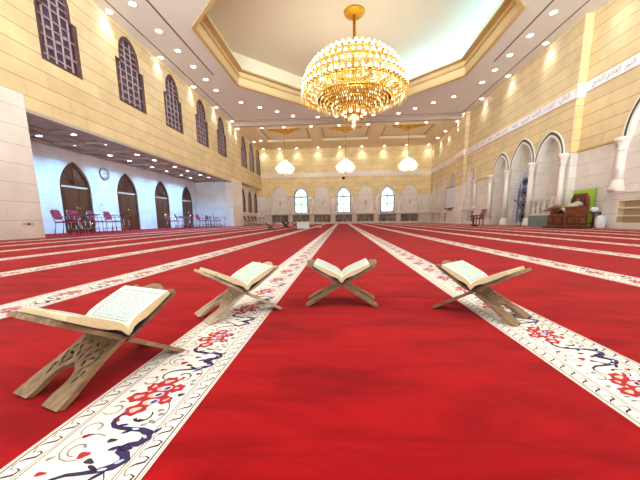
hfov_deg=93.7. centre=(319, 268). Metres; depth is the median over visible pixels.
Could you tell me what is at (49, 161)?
wall
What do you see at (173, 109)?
window
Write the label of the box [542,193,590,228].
carved throne
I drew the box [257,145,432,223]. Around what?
wall
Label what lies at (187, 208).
door
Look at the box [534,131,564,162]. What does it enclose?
trim
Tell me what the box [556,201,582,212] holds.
draped cloth
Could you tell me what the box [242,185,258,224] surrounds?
wall
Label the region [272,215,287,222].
shelf
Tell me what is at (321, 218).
shelf
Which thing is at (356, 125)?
trim
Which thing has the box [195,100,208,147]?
window
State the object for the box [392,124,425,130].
ceiling medallion
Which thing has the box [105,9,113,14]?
recessed light
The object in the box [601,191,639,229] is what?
wall
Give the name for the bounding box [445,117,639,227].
wall
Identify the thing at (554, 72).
wall
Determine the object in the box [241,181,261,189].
ledge
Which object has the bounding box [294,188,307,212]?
window
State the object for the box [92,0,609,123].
ceiling
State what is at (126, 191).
door
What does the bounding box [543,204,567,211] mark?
wooden lectern
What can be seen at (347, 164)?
crystal chandelier
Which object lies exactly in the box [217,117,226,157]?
window
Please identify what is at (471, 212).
niche shelf
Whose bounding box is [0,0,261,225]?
wall
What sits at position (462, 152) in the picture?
band
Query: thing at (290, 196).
wall column
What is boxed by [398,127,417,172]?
crystal chandelier
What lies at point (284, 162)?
crystal chandelier
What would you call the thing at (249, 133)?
ceiling
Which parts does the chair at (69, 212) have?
backrest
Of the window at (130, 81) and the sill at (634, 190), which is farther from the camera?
the window at (130, 81)
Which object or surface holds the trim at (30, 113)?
attached to the wall at (92, 103)
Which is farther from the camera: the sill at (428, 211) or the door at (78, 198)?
the sill at (428, 211)
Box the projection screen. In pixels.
[445,186,454,208]
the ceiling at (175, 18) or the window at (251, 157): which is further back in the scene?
the window at (251, 157)
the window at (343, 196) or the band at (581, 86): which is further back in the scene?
the window at (343, 196)
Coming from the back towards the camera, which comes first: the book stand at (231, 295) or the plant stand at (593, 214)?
the plant stand at (593, 214)
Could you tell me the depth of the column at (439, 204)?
29.46 m
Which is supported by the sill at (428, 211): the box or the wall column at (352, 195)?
the wall column at (352, 195)
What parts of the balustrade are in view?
rail, handrail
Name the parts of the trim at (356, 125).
frame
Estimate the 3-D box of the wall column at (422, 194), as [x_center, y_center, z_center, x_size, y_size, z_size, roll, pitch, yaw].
[11.355,-7.237,33.029,0.306,1.930,0.298,0,9,4]
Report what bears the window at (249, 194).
in the wall at (246, 189)
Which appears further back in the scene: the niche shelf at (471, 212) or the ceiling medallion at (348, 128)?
the ceiling medallion at (348, 128)
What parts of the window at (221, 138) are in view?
pane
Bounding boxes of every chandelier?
[276,131,293,174]
[301,4,408,129]
[336,129,354,173]
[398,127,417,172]
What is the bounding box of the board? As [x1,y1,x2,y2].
[573,188,596,225]
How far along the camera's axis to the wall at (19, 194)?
8.31 m
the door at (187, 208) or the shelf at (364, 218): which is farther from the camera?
the shelf at (364, 218)
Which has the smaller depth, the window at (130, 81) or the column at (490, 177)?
the window at (130, 81)
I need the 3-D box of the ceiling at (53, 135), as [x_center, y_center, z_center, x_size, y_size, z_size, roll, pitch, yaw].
[-9.536,-5.912,16.632,3.200,0.250,16.700,0,9,4]
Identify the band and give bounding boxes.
[261,170,430,177]
[431,88,576,172]
[455,149,464,158]
[576,83,585,97]
[585,53,639,92]
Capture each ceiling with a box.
[27,116,225,182]
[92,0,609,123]
[206,0,503,91]
[235,120,458,149]
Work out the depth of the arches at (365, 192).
33.88 m
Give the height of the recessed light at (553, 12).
0.020 m
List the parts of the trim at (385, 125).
frame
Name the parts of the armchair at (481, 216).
backrest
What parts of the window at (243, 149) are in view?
pane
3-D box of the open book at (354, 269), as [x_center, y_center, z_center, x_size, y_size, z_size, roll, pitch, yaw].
[0.115,0.009,1.605,0.300,0.104,0.218,0,9,4]
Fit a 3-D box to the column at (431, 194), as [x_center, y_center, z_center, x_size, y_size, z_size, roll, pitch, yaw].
[11.984,-7.112,32.364,0.360,1.980,0.351,0,9,4]
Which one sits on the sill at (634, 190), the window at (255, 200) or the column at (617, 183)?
the column at (617, 183)
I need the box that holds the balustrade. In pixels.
[528,197,555,226]
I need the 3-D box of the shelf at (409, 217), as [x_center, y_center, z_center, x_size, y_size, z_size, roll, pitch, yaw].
[9.974,-5.735,33.550,1.900,0.830,0.290,0,9,4]
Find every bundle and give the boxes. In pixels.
[590,207,598,211]
[594,215,606,228]
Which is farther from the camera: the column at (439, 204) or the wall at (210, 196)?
the column at (439, 204)
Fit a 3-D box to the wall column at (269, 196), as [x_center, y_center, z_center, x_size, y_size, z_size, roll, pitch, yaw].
[-5.612,-7.234,34.245,0.306,1.930,0.298,0,9,4]
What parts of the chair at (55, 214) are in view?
backrest, seat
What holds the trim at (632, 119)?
attached to the wall at (554, 72)
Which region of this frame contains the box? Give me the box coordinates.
[297,222,309,228]
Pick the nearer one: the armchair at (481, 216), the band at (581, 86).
the band at (581, 86)
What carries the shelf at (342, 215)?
attached to the wall at (382, 158)
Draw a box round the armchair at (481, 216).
[472,209,485,224]
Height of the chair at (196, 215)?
0.932 m
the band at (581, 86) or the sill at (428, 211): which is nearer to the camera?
the band at (581, 86)
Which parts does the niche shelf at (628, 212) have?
panel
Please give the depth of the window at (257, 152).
32.98 m
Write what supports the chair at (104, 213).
on the floor
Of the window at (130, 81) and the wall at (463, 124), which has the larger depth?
the wall at (463, 124)
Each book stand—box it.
[6,283,184,411]
[194,262,281,324]
[265,223,275,230]
[281,222,289,227]
[305,259,377,306]
[431,260,531,325]
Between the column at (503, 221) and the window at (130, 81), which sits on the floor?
the column at (503, 221)
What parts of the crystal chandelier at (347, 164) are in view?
stem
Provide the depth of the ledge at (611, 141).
11.76 m
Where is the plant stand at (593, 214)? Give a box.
[587,212,601,227]
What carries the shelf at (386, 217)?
attached to the wall at (382, 158)
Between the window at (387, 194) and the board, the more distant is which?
the window at (387, 194)
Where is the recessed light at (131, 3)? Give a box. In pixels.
[128,1,136,6]
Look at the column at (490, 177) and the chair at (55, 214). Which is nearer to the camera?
the chair at (55, 214)
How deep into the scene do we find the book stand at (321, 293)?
1.54 m
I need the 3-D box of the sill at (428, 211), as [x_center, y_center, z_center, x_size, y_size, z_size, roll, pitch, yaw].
[2.521,-6.236,33.775,19.200,0.120,0.180,0,9,4]
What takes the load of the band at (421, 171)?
attached to the wall at (382, 158)
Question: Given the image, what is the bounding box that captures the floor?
[0,223,639,479]
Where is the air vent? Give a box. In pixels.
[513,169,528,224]
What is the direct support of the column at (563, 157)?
on the floor
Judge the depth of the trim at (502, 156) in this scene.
18.56 m
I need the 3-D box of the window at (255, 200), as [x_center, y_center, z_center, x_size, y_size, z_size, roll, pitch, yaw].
[-7.280,-7.392,33.496,0.170,2.320,1.350,0,9,4]
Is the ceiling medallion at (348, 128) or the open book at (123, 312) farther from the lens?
the ceiling medallion at (348, 128)
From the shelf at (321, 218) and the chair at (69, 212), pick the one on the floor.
the chair at (69, 212)
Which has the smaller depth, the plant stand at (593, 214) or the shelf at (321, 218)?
the plant stand at (593, 214)
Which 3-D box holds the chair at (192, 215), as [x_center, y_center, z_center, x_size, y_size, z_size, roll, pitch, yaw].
[-9.115,-3.219,20.367,1.023,0.932,0.540,1,9,8]
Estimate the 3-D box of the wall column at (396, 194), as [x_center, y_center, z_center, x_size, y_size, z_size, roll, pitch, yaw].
[8.532,-7.237,33.231,0.306,1.930,0.298,0,9,4]
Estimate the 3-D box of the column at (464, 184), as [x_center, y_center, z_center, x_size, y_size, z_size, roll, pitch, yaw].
[11.350,-5.669,23.514,0.360,1.980,0.351,0,9,4]
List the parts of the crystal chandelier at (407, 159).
stem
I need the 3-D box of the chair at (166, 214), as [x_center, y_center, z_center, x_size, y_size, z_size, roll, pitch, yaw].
[-8.557,-2.808,17.788,1.023,0.932,0.540,-2,9,-6]
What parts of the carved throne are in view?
armrest, armrest, backrest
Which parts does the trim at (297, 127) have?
frame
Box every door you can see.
[60,162,95,232]
[117,174,140,229]
[155,181,170,228]
[182,187,193,226]
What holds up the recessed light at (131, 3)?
in the ceiling at (175, 18)
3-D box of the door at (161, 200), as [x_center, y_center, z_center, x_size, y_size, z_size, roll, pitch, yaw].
[-10.766,-4.333,20.380,0.171,3.160,1.660,0,9,4]
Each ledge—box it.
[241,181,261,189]
[577,140,613,151]
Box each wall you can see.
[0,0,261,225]
[0,85,45,240]
[31,141,198,233]
[195,182,226,226]
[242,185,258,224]
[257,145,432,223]
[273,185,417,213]
[429,0,639,224]
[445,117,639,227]
[453,111,469,223]
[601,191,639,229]
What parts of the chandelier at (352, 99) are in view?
stem, lamp shade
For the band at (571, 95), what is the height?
0.380 m
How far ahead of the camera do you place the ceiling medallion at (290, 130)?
26.65 m
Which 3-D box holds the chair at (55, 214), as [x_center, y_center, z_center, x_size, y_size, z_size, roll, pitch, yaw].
[-9.377,-1.743,11.283,1.023,0.932,0.540,-2,9,-8]
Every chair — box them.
[49,210,87,234]
[66,210,100,233]
[86,211,116,232]
[102,211,131,231]
[165,213,184,228]
[174,214,191,227]
[178,214,193,227]
[195,214,210,226]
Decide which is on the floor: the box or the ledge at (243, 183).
the box
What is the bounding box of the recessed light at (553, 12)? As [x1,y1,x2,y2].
[549,10,557,14]
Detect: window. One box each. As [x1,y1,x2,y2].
[33,0,82,79]
[115,36,146,114]
[163,74,183,134]
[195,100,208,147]
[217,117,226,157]
[241,136,246,168]
[242,188,245,211]
[248,191,251,212]
[249,143,253,171]
[254,193,257,212]
[256,149,259,175]
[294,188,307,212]
[337,187,350,212]
[380,186,393,211]
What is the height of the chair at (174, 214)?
0.932 m
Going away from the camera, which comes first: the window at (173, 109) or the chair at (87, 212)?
the chair at (87, 212)
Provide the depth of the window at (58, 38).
9.73 m
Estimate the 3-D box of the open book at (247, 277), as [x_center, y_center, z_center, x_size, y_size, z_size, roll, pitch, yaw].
[-0.397,0.041,1.443,0.300,0.104,0.218,-8,12,-38]
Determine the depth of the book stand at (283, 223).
16.19 m
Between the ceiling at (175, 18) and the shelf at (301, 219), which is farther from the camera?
the shelf at (301, 219)
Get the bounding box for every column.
[269,196,271,213]
[290,196,292,212]
[330,195,332,212]
[352,195,353,212]
[374,195,375,211]
[396,194,398,211]
[421,194,424,211]
[429,193,432,211]
[433,192,436,211]
[438,191,441,210]
[462,183,467,208]
[471,180,476,207]
[484,175,493,224]
[499,170,511,224]
[522,163,536,225]
[555,153,569,204]
[607,135,632,191]
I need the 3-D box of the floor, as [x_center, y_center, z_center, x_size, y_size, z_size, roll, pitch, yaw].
[0.148,-2.046,15.349,22.700,0.002,38.900,0,9,4]
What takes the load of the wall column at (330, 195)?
on the sill at (428, 211)
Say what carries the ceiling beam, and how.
attached to the ceiling at (175, 18)
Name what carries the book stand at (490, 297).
on the floor
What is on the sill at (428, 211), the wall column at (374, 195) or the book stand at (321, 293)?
the wall column at (374, 195)
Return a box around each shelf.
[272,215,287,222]
[293,215,308,221]
[314,215,330,221]
[335,214,351,221]
[357,214,373,221]
[379,214,395,220]
[401,213,417,220]
[466,211,472,221]
[616,200,639,223]
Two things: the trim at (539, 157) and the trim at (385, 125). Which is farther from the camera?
the trim at (385, 125)
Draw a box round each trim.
[25,108,231,181]
[255,127,312,141]
[318,125,373,140]
[378,123,440,138]
[466,166,475,182]
[492,152,509,174]
[509,138,534,169]
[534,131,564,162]
[622,95,639,135]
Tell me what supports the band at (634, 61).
attached to the wall at (554, 72)
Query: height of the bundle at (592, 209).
0.196 m
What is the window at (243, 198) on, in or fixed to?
in the wall at (246, 189)
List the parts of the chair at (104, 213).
backrest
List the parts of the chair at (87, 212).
backrest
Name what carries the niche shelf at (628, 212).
attached to the wall at (610, 201)
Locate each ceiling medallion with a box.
[268,128,299,134]
[329,126,361,132]
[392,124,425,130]
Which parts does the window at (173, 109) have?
pane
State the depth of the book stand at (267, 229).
12.42 m
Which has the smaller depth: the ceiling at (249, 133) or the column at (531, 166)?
the column at (531, 166)
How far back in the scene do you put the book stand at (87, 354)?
0.80 m
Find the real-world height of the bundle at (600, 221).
0.514 m
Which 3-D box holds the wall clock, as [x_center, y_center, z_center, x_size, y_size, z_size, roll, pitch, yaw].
[-11.011,-4.826,15.320,0.045,0.600,0.600,0,9,4]
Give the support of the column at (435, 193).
attached to the wall at (554, 72)
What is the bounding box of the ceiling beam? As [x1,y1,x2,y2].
[232,116,461,127]
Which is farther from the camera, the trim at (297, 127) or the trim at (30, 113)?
the trim at (297, 127)
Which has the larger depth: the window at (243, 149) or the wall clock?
the window at (243, 149)
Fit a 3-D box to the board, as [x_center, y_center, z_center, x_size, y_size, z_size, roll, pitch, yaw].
[10.859,-2.489,12.467,0.120,1.530,1.180,0,9,4]
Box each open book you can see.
[15,285,171,336]
[199,262,275,291]
[312,258,371,283]
[439,260,526,290]
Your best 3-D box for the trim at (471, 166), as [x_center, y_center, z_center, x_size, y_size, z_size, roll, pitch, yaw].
[11.351,-7.071,22.412,0.100,1.140,1.690,0,9,4]
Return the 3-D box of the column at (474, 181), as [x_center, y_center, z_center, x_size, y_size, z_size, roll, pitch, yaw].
[11.227,-5.390,21.800,0.360,1.980,0.351,0,9,4]
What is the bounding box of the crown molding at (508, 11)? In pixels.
[191,0,525,107]
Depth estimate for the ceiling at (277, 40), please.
15.75 m
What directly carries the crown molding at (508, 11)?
attached to the ceiling at (277, 40)
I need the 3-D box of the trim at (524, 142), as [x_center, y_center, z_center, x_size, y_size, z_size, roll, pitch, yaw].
[10.982,-6.212,16.077,0.300,1.480,2.310,0,9,4]
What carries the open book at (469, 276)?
on the book stand at (490, 297)
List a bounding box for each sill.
[258,211,429,214]
[602,189,639,194]
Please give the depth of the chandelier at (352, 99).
13.88 m
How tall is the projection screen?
1.860 m
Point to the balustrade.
(536, 219)
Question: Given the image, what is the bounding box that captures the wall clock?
[99,168,108,179]

